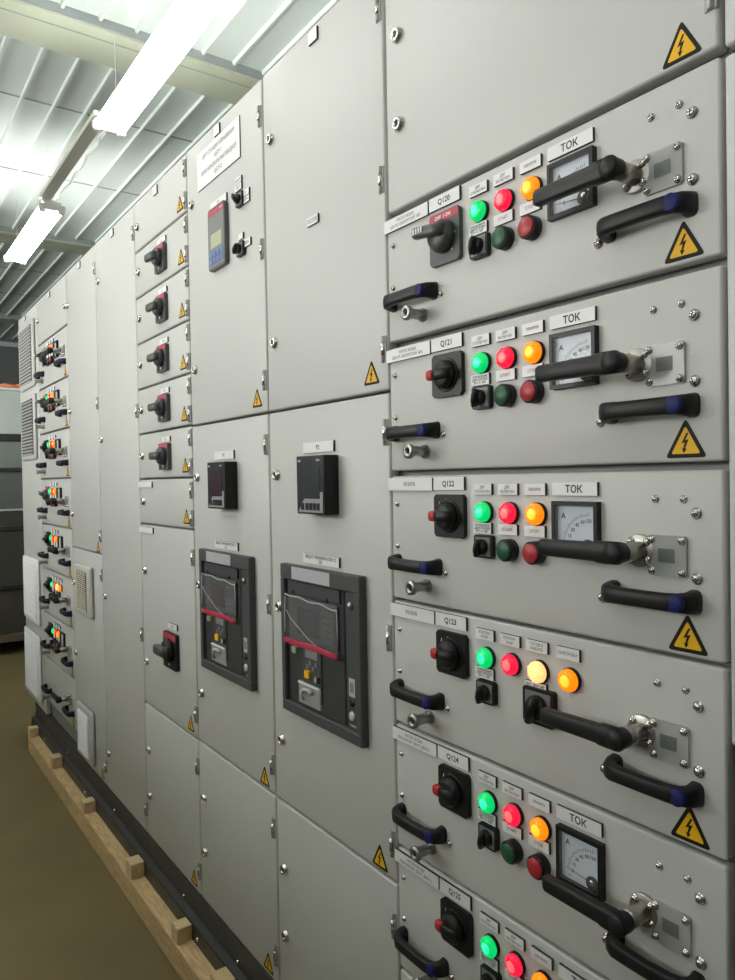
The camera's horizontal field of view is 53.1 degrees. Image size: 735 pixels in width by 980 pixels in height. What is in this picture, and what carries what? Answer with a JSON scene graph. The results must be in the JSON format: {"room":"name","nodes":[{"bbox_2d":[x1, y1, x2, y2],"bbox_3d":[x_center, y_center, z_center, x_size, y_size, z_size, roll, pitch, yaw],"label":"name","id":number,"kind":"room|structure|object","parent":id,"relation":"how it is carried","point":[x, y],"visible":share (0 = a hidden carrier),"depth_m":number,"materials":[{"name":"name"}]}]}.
{"room":"electrical room","nodes":[
{"label":"electrical room","id":0,"kind":"room"},
{"bbox_2d":[0,338,19,384],"bbox_3d":[-6.554,-0.351,8.979,8.000,3.460,0.100,-2,1,-35],"label":"wall","id":1,"kind":"structure","parent":0,"point":[9,357],"depth_m":10.07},
{"bbox_2d":[0,341,18,347],"bbox_3d":[-6.538,-1.940,8.892,8.000,0.060,0.050,-2,1,-35],"label":"trim","id":2,"kind":"structure","parent":1,"relation":"attached to","point":[3,344],"depth_m":10.02,"materials":[{"name":"white metal"}]},
{"bbox_2d":[0,640,181,979],"bbox_3d":[-2.473,1.451,3.237,8.000,0.100,14.000,-2,1,-35],"label":"floor","id":3,"kind":"structure","parent":0,"point":[64,915],"depth_m":2.55,"materials":[{"name":"concrete"}]},
{"bbox_2d":[0,383,25,642],"bbox_3d":[-3.872,0.250,5.965,2.900,2.261,0.920,-2,1,-35],"label":"enclosure","id":4,"kind":"object","parent":3,"relation":"on","point":[12,617],"depth_m":6.08,"materials":[{"name":"grey metal"}]},
{"bbox_2d":[28,736,215,979],"bbox_3d":[-0.478,1.344,2.157,0.170,0.080,4.340,-2,1,-35],"label":"timber","id":5,"kind":"object","parent":3,"relation":"on","point":[186,958],"visible":0.48,"depth_m":2.51,"materials":[{"name":"brown wood"}]},
{"bbox_2d":[28,725,38,736],"bbox_3d":[-1.767,1.275,3.885,0.045,0.046,0.048,-2,1,-35],"label":"wood block","id":6,"kind":"object","parent":5,"relation":"on","point":[33,731],"visible":1,"depth_m":3.87,"materials":[{"name":"beige wood"}]},
{"bbox_2d":[49,753,61,768],"bbox_3d":[-1.465,1.274,3.455,0.045,0.052,0.060,-2,1,-35],"label":"wood block","id":7,"kind":"object","parent":5,"relation":"on","point":[55,760],"visible":1,"depth_m":3.43,"materials":[{"name":"beige wood"}]},
{"bbox_2d":[81,797,95,813],"bbox_3d":[-1.132,1.279,2.980,0.045,0.046,0.048,-2,1,-35],"label":"wood block","id":8,"kind":"object","parent":5,"relation":"on","point":[88,805],"visible":1,"depth_m":2.96,"materials":[{"name":"beige wood"}]},
{"bbox_2d":[126,855,143,879],"bbox_3d":[-0.787,1.278,2.489,0.045,0.052,0.060,-2,1,-35],"label":"wood block","id":9,"kind":"object","parent":5,"relation":"on","point":[134,865],"visible":1,"depth_m":2.47,"materials":[{"name":"beige wood"}]},
{"bbox_2d":[31,702,273,979],"bbox_3d":[-0.300,1.235,2.352,0.609,0.126,4.556,-2,1,-35],"label":"base frame","id":10,"kind":"object","parent":5,"relation":"on","point":[218,943],"visible":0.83,"depth_m":2.41,"materials":[{"name":"grey metal"}]},
{"bbox_2d":[18,303,51,714],"bbox_3d":[-1.594,0.095,4.172,0.624,2.138,0.509,-2,1,-35],"label":"tall cabinet","id":11,"kind":"object","parent":10,"relation":"on","point":[33,573],"visible":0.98,"depth_m":3.94,"materials":[{"name":"grey metal"}]},
{"bbox_2d":[33,274,76,741],"bbox_3d":[-1.282,0.098,3.695,0.661,2.138,0.629,-2,1,-35],"label":"tall cabinet","id":12,"kind":"object","parent":10,"relation":"on","point":[51,319],"depth_m":3.49,"materials":[{"name":"grey metal"}]},
{"bbox_2d":[34,348,46,366],"bbox_3d":[-1.619,-0.658,3.637,0.043,0.084,0.077,-2,1,-35],"label":"switch","id":13,"kind":"object","parent":12,"relation":"attached to","point":[40,355],"depth_m":3.62,"materials":[{"name":"grey plastic"}]},
{"bbox_2d":[35,394,47,411],"bbox_3d":[-1.615,-0.430,3.640,0.043,0.084,0.077,-2,1,-35],"label":"switch","id":14,"kind":"object","parent":12,"relation":"attached to","point":[41,401],"depth_m":3.62,"materials":[{"name":"grey plastic"}]},
{"bbox_2d":[37,486,49,502],"bbox_3d":[-1.607,0.025,3.648,0.043,0.084,0.077,-2,1,-35],"label":"switch","id":15,"kind":"object","parent":12,"relation":"attached to","point":[44,494],"depth_m":3.63,"materials":[{"name":"grey plastic"}]},
{"bbox_2d":[40,440,48,454],"bbox_3d":[-1.605,-0.212,3.645,0.032,0.070,0.072,-2,1,-35],"label":"switch","id":16,"kind":"object","parent":12,"relation":"attached to","point":[44,445],"depth_m":3.63,"materials":[{"name":"black plastic"}]},
{"bbox_2d":[42,532,50,545],"bbox_3d":[-1.597,0.243,3.653,0.032,0.070,0.072,-2,1,-35],"label":"switch","id":17,"kind":"object","parent":12,"relation":"attached to","point":[46,537],"depth_m":3.64,"materials":[{"name":"black plastic"}]},
{"bbox_2d":[43,577,51,591],"bbox_3d":[-1.593,0.471,3.656,0.032,0.070,0.072,-2,1,-35],"label":"switch","id":18,"kind":"object","parent":12,"relation":"attached to","point":[49,579],"depth_m":3.64,"materials":[{"name":"black"}]},
{"bbox_2d":[44,622,52,637],"bbox_3d":[-1.589,0.699,3.660,0.032,0.070,0.072,-2,1,-35],"label":"switch","id":19,"kind":"object","parent":12,"relation":"attached to","point":[48,629],"depth_m":3.65,"materials":[{"name":"black plastic"}]},
{"bbox_2d":[53,591,60,597],"bbox_3d":[-1.485,0.513,3.505,0.031,0.052,0.057,-2,1,-35],"label":"switch","id":20,"kind":"object","parent":12,"relation":"attached to","point":[58,594],"depth_m":3.49,"materials":[{"name":"black plastic"}]},
{"bbox_2d":[66,245,107,784],"bbox_3d":[-0.951,0.099,3.252,0.628,2.138,0.473,-2,1,-35],"label":"tall cabinet","id":21,"kind":"object","parent":10,"relation":"on","point":[89,652],"visible":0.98,"depth_m":3.05,"materials":[{"name":"grey metal"}]},
{"bbox_2d":[95,206,147,831],"bbox_3d":[-0.668,0.100,2.865,0.609,2.138,0.486,-2,1,-35],"label":"tall cabinet","id":22,"kind":"object","parent":10,"relation":"on","point":[115,253],"visible":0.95,"depth_m":2.67,"materials":[{"name":"grey metal"}]},
{"bbox_2d":[134,154,201,894],"bbox_3d":[-0.410,0.102,2.462,0.649,2.138,0.477,-2,1,-35],"label":"tall cabinet","id":23,"kind":"object","parent":10,"relation":"on","point":[161,215],"visible":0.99,"depth_m":2.25,"materials":[{"name":"grey metal"}]},
{"bbox_2d":[144,241,166,274],"bbox_3d":[-0.651,-0.712,2.252,0.046,0.082,0.082,-2,1,-35],"label":"switch","id":24,"kind":"object","parent":23,"relation":"attached to","point":[158,256],"depth_m":2.24,"materials":[{"name":"grey plastic"}]},
{"bbox_2d":[145,292,167,323],"bbox_3d":[-0.648,-0.559,2.254,0.046,0.082,0.082,-2,1,-35],"label":"switch","id":25,"kind":"object","parent":23,"relation":"attached to","point":[159,306],"depth_m":2.24,"materials":[{"name":"grey plastic"}]},
{"bbox_2d":[146,343,169,372],"bbox_3d":[-0.645,-0.405,2.257,0.046,0.082,0.082,-2,1,-35],"label":"switch","id":26,"kind":"object","parent":23,"relation":"attached to","point":[160,357],"depth_m":2.24,"materials":[{"name":"grey plastic"}]},
{"bbox_2d":[147,393,170,421],"bbox_3d":[-0.643,-0.253,2.259,0.046,0.082,0.082,-2,1,-35],"label":"switch","id":27,"kind":"object","parent":23,"relation":"attached to","point":[161,406],"depth_m":2.24,"materials":[{"name":"grey plastic"}]},
{"bbox_2d":[148,443,171,469],"bbox_3d":[-0.640,-0.103,2.261,0.046,0.082,0.082,-2,1,-35],"label":"switch","id":28,"kind":"object","parent":23,"relation":"attached to","point":[162,455],"depth_m":2.24,"materials":[{"name":"grey plastic"}]},
{"bbox_2d":[153,630,179,671],"bbox_3d":[-0.620,0.495,2.255,0.049,0.110,0.110,-2,1,-35],"label":"switch","id":29,"kind":"object","parent":23,"relation":"attached to","point":[169,649],"depth_m":2.23,"materials":[{"name":"black plastic"}]},
{"bbox_2d":[187,79,280,979],"bbox_3d":[-0.132,0.104,2.076,0.638,2.138,0.472,-2,1,-35],"label":"tall cabinet","id":30,"kind":"object","parent":10,"relation":"on","point":[226,167],"visible":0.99,"depth_m":1.86,"materials":[{"name":"grey metal"}]},
{"bbox_2d":[199,548,256,691],"bbox_3d":[-0.371,0.327,1.914,0.024,0.328,0.314,-2,1,-35],"label":"circuit breaker","id":31,"kind":"object","parent":30,"relation":"attached to","point":[226,579],"visible":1,"depth_m":1.89,"materials":[{"name":"dark plastic"},{"name":"metal"},{"name":"glass"}]},
{"bbox_2d":[231,190,243,208],"bbox_3d":[-0.319,-0.712,1.796,0.027,0.035,0.038,-2,1,-35],"label":"switch","id":32,"kind":"object","parent":30,"relation":"attached to","point":[238,198],"depth_m":1.79,"materials":[{"name":"black plastic"}]},
{"bbox_2d":[232,240,245,257],"bbox_3d":[-0.317,-0.591,1.798,0.027,0.035,0.038,-2,1,-35],"label":"switch","id":33,"kind":"object","parent":30,"relation":"attached to","point":[239,248],"depth_m":1.79,"materials":[{"name":"black plastic"}]},
{"bbox_2d":[263,0,404,979],"bbox_3d":[0.139,0.105,1.689,0.638,2.138,0.472,-2,1,-35],"label":"tall cabinet","id":34,"kind":"object","parent":10,"relation":"on","point":[325,100],"visible":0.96,"depth_m":1.48,"materials":[{"name":"grey metal"}]},
{"bbox_2d":[280,563,368,747],"bbox_3d":[-0.100,0.328,1.526,0.024,0.328,0.314,-2,1,-35],"label":"circuit breaker","id":35,"kind":"object","parent":34,"relation":"attached to","point":[324,620],"visible":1,"depth_m":1.50,"materials":[{"name":"dark plastic"},{"name":"metal"},{"name":"glass"}]},
{"bbox_2d":[383,0,734,979],"bbox_3d":[0.444,0.107,1.235,0.661,2.138,0.624,-2,1,-35],"label":"tall cabinet","id":36,"kind":"object","parent":10,"relation":"on","point":[474,87],"depth_m":1.01,"materials":[{"name":"grey metal"}]},
{"bbox_2d":[412,205,462,267],"bbox_3d":[0.111,-0.408,1.181,0.043,0.084,0.077,-2,1,-35],"label":"switch","id":37,"kind":"object","parent":36,"relation":"attached to","point":[442,231],"depth_m":1.17,"materials":[{"name":"grey plastic"}]},
{"bbox_2d":[426,350,464,398],"bbox_3d":[0.121,-0.186,1.186,0.032,0.070,0.072,-2,1,-35],"label":"switch","id":38,"kind":"object","parent":36,"relation":"attached to","point":[446,374],"depth_m":1.18,"materials":[{"name":"black plastic"}]},
{"bbox_2d":[428,494,467,538],"bbox_3d":[0.125,0.043,1.189,0.032,0.070,0.072,-2,1,-35],"label":"switch","id":39,"kind":"object","parent":36,"relation":"attached to","point":[448,516],"depth_m":1.18,"materials":[{"name":"black plastic"}]},
{"bbox_2d":[430,629,469,678],"bbox_3d":[0.129,0.268,1.193,0.032,0.070,0.072,-2,1,-35],"label":"switch","id":40,"kind":"object","parent":36,"relation":"attached to","point":[450,652],"depth_m":1.18,"materials":[{"name":"black plastic"}]},
{"bbox_2d":[432,763,471,818],"bbox_3d":[0.133,0.492,1.197,0.032,0.070,0.072,-2,1,-35],"label":"switch","id":41,"kind":"object","parent":36,"relation":"attached to","point":[452,788],"depth_m":1.19,"materials":[{"name":"black plastic"}]},
{"bbox_2d":[434,896,473,957],"bbox_3d":[0.137,0.717,1.200,0.032,0.070,0.072,-2,1,-35],"label":"switch","id":42,"kind":"object","parent":36,"relation":"attached to","point":[454,925],"depth_m":1.19,"materials":[{"name":"black plastic"}]},
{"bbox_2d":[469,200,488,222],"bbox_3d":[0.168,-0.426,1.122,0.017,0.034,0.034,-2,1,-35],"label":"lamp","id":43,"kind":"object","parent":36,"relation":"on","point":[478,209],"depth_m":1.11,"materials":[{"name":"green plastic"}]},
{"bbox_2d":[468,231,490,260],"bbox_3d":[0.165,-0.373,1.119,0.027,0.035,0.038,-2,1,-35],"label":"switch","id":44,"kind":"object","parent":36,"relation":"attached to","point":[479,242],"depth_m":1.11,"materials":[{"name":"black plastic"}]},
{"bbox_2d":[472,352,491,373],"bbox_3d":[0.172,-0.195,1.125,0.017,0.034,0.034,-2,1,-35],"label":"lamp","id":45,"kind":"object","parent":36,"relation":"on","point":[481,361],"depth_m":1.12,"materials":[{"name":"green plastic"}]},
{"bbox_2d":[470,385,493,409],"bbox_3d":[0.169,-0.142,1.123,0.027,0.035,0.038,-2,1,-35],"label":"switch","id":46,"kind":"object","parent":36,"relation":"attached to","point":[481,396],"depth_m":1.12,"materials":[{"name":"black plastic"}]},
{"bbox_2d":[474,501,493,522],"bbox_3d":[0.176,0.034,1.129,0.017,0.034,0.034,-2,1,-35],"label":"lamp","id":47,"kind":"object","parent":36,"relation":"on","point":[483,510],"depth_m":1.12,"materials":[{"name":"green plastic"}]},
{"bbox_2d":[472,534,495,558],"bbox_3d":[0.173,0.087,1.127,0.027,0.035,0.038,-2,1,-35],"label":"switch","id":48,"kind":"object","parent":36,"relation":"attached to","point":[483,545],"depth_m":1.12,"materials":[{"name":"black plastic"}]},
{"bbox_2d":[476,646,495,668],"bbox_3d":[0.180,0.259,1.133,0.017,0.034,0.034,-2,1,-35],"label":"lamp","id":49,"kind":"object","parent":36,"relation":"on","point":[485,655],"depth_m":1.13,"materials":[{"name":"green plastic"}]},
{"bbox_2d":[475,678,497,705],"bbox_3d":[0.177,0.312,1.130,0.027,0.035,0.038,-2,1,-35],"label":"switch","id":50,"kind":"object","parent":36,"relation":"attached to","point":[486,689],"depth_m":1.12,"materials":[{"name":"black plastic"}]},
{"bbox_2d":[478,790,497,813],"bbox_3d":[0.184,0.484,1.137,0.017,0.034,0.034,-2,1,-35],"label":"lamp","id":51,"kind":"object","parent":36,"relation":"on","point":[487,799],"depth_m":1.13,"materials":[{"name":"green plastic"}]},
{"bbox_2d":[477,821,499,852],"bbox_3d":[0.181,0.537,1.134,0.027,0.035,0.038,-2,1,-35],"label":"switch","id":52,"kind":"object","parent":36,"relation":"attached to","point":[488,832],"depth_m":1.13,"materials":[{"name":"black plastic"}]},
{"bbox_2d":[480,933,499,957],"bbox_3d":[0.188,0.709,1.140,0.017,0.034,0.034,-2,1,-35],"label":"lamp","id":53,"kind":"object","parent":36,"relation":"on","point":[489,942],"depth_m":1.13,"materials":[{"name":"green plastic"}]},
{"bbox_2d":[480,963,501,979],"bbox_3d":[0.185,0.762,1.138,0.027,0.035,0.038,-2,1,-35],"label":"switch","id":54,"kind":"object","parent":36,"relation":"attached to","point":[488,971],"depth_m":1.14,"materials":[{"name":"black plastic"}]},
{"bbox_2d":[494,188,514,212],"bbox_3d":[0.198,-0.426,1.078,0.017,0.034,0.034,-2,1,-35],"label":"lamp","id":55,"kind":"object","parent":36,"relation":"on","point":[504,198],"depth_m":1.07,"materials":[{"name":"red plastic"}]},
{"bbox_2d":[496,347,516,368],"bbox_3d":[0.203,-0.195,1.082,0.017,0.034,0.034,-2,1,-35],"label":"lamp","id":56,"kind":"object","parent":36,"relation":"on","point":[506,357],"depth_m":1.08,"materials":[{"name":"red plastic"}]},
{"bbox_2d":[499,502,519,523],"bbox_3d":[0.206,0.034,1.086,0.017,0.034,0.034,-2,1,-35],"label":"lamp","id":57,"kind":"object","parent":36,"relation":"on","point":[509,512],"depth_m":1.08,"materials":[{"name":"red plastic"}]},
{"bbox_2d":[501,653,521,675],"bbox_3d":[0.210,0.259,1.089,0.017,0.034,0.034,-2,1,-35],"label":"lamp","id":58,"kind":"object","parent":36,"relation":"attached to","point":[511,663],"depth_m":1.08,"materials":[{"name":"red plastic"}]},
{"bbox_2d":[503,802,523,826],"bbox_3d":[0.214,0.484,1.093,0.017,0.034,0.034,-2,1,-35],"label":"lamp","id":59,"kind":"object","parent":36,"relation":"on","point":[513,812],"depth_m":1.09,"materials":[{"name":"red plastic"}]},
{"bbox_2d":[505,950,525,976],"bbox_3d":[0.218,0.709,1.097,0.017,0.034,0.034,-2,1,-35],"label":"lamp","id":60,"kind":"object","parent":36,"relation":"on","point":[515,960],"depth_m":1.09,"materials":[{"name":"red plastic"}]},
{"bbox_2d":[521,176,542,200],"bbox_3d":[0.229,-0.425,1.035,0.017,0.034,0.034,-2,1,-35],"label":"lamp","id":61,"kind":"object","parent":36,"relation":"on","point":[529,184],"depth_m":1.03,"materials":[{"name":"orange plastic"}]},
{"bbox_2d":[523,341,544,364],"bbox_3d":[0.233,-0.195,1.039,0.017,0.034,0.034,-2,1,-35],"label":"lamp","id":62,"kind":"object","parent":36,"relation":"on","point":[533,351],"depth_m":1.03,"materials":[{"name":"orange plastic"}]},
{"bbox_2d":[525,502,547,525],"bbox_3d":[0.237,0.034,1.042,0.017,0.034,0.034,-2,1,-35],"label":"lamp","id":63,"kind":"object","parent":36,"relation":"on","point":[536,513],"depth_m":1.04,"materials":[{"name":"orange plastic"}]},
{"bbox_2d":[527,659,549,683],"bbox_3d":[0.241,0.259,1.046,0.017,0.034,0.034,-2,1,-35],"label":"lamp","id":64,"kind":"object","parent":36,"relation":"on","point":[538,670],"depth_m":1.04,"materials":[{"name":"yellow plastic"}]},
{"bbox_2d":[523,685,557,729],"bbox_3d":[0.237,0.309,1.042,0.031,0.052,0.057,-2,1,-35],"label":"switch","id":65,"kind":"object","parent":36,"relation":"attached to","point":[535,697],"depth_m":1.04,"materials":[{"name":"black plastic"}]},
{"bbox_2d":[530,815,551,840],"bbox_3d":[0.245,0.484,1.050,0.017,0.034,0.034,-2,1,-35],"label":"lamp","id":66,"kind":"object","parent":36,"relation":"on","point":[540,825],"depth_m":1.04,"materials":[{"name":"orange plastic"}]},
{"bbox_2d":[532,969,551,979],"bbox_3d":[0.249,0.709,1.053,0.017,0.034,0.034,-2,1,-35],"label":"lamp","id":67,"kind":"object","parent":36,"relation":"on","point":[537,974],"depth_m":1.05,"materials":[{"name":"orange plastic"}]},
{"bbox_2d":[558,667,581,692],"bbox_3d":[0.273,0.260,1.001,0.017,0.034,0.034,-2,1,-35],"label":"lamp","id":68,"kind":"object","parent":36,"relation":"attached to","point":[569,678],"depth_m":0.99,"materials":[{"name":"orange plastic"}]},
{"bbox_2d":[725,0,734,744],"bbox_3d":[0.753,0.110,0.690,0.420,2.140,0.617,-2,1,-35],"label":"tall cabinet","id":69,"kind":"object","parent":10,"relation":"on","point":[729,4],"visible":1,"depth_m":0.81,"materials":[{"name":"grey metal"}]},
{"bbox_2d":[171,917,191,944],"bbox_3d":[-0.540,1.282,2.137,0.045,0.046,0.048,-2,1,-35],"label":"wood block","id":70,"kind":"object","parent":5,"relation":"on","point":[181,929],"visible":1,"depth_m":2.12,"materials":[{"name":"beige wood"}]},
{"bbox_2d":[210,966,234,979],"bbox_3d":[-0.374,1.280,1.900,0.045,0.052,0.060,-2,1,-35],"label":"wood block","id":71,"kind":"object","parent":5,"relation":"on","point":[223,973],"visible":1,"depth_m":1.90,"materials":[{"name":"beige wood"}]},
{"bbox_2d":[0,0,339,339],"bbox_3d":[-2.534,-2.025,3.181,8.000,0.066,14.000,-2,1,-35],"label":"ceiling","id":72,"kind":"structure","parent":0,"point":[47,96],"depth_m":4.07,"materials":[{"name":"white metal"}]},
{"bbox_2d":[0,313,21,323],"bbox_3d":[-5.740,-1.999,7.752,8.000,0.054,0.274,-2,1,-35],"label":"beam","id":73,"kind":"structure","parent":72,"relation":"attached to","point":[12,319],"depth_m":8.70,"materials":[{"name":"grey metal"}]},
{"bbox_2d":[3,160,64,264],"bbox_3d":[-2.168,-1.812,4.732,0.144,0.413,1.201,-2,1,-35],"label":"light","id":74,"kind":"object","parent":72,"relation":"hanging from","point":[47,213],"visible":1,"depth_m":4.61,"materials":[{"name":"white plastic"}]},
{"bbox_2d":[0,225,95,254],"bbox_3d":[-3.885,-1.989,5.107,8.000,0.054,0.274,-2,1,-35],"label":"beam","id":75,"kind":"structure","parent":72,"relation":"attached to","point":[65,244],"depth_m":5.98,"materials":[{"name":"grey metal"}]},
{"bbox_2d":[0,0,263,104],"bbox_3d":[-2.144,-1.979,2.627,8.000,0.054,0.274,-2,1,-35],"label":"ceiling beam","id":76,"kind":"structure","parent":72,"relation":"attached to","point":[43,23],"depth_m":3.27,"materials":[{"name":"grey metal"}]},
{"bbox_2d":[92,0,226,137],"bbox_3d":[-0.825,-1.804,2.817,0.144,0.413,1.201,-2,1,-35],"label":"light","id":77,"kind":"object","parent":72,"relation":"hanging from","point":[185,21],"visible":1,"depth_m":2.77,"materials":[{"name":"white plastic"}]},
{"bbox_2d":[39,110,100,199],"bbox_3d":[-1.523,-1.681,3.757,0.060,0.022,1.160,-2,1,-35],"label":"rail","id":78,"kind":"object","parent":77,"relation":"attached to","point":[87,134],"visible":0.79,"depth_m":3.70,"materials":[{"name":"beige metal"}]},
{"bbox_2d":[54,131,106,201],"bbox_3d":[-1.482,-1.660,3.786,0.034,0.022,1.122,-2,1,-35],"label":"lead","id":79,"kind":"object","parent":77,"relation":"hanging from","point":[103,132],"visible":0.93,"depth_m":3.77,"materials":[{"name":"white"}]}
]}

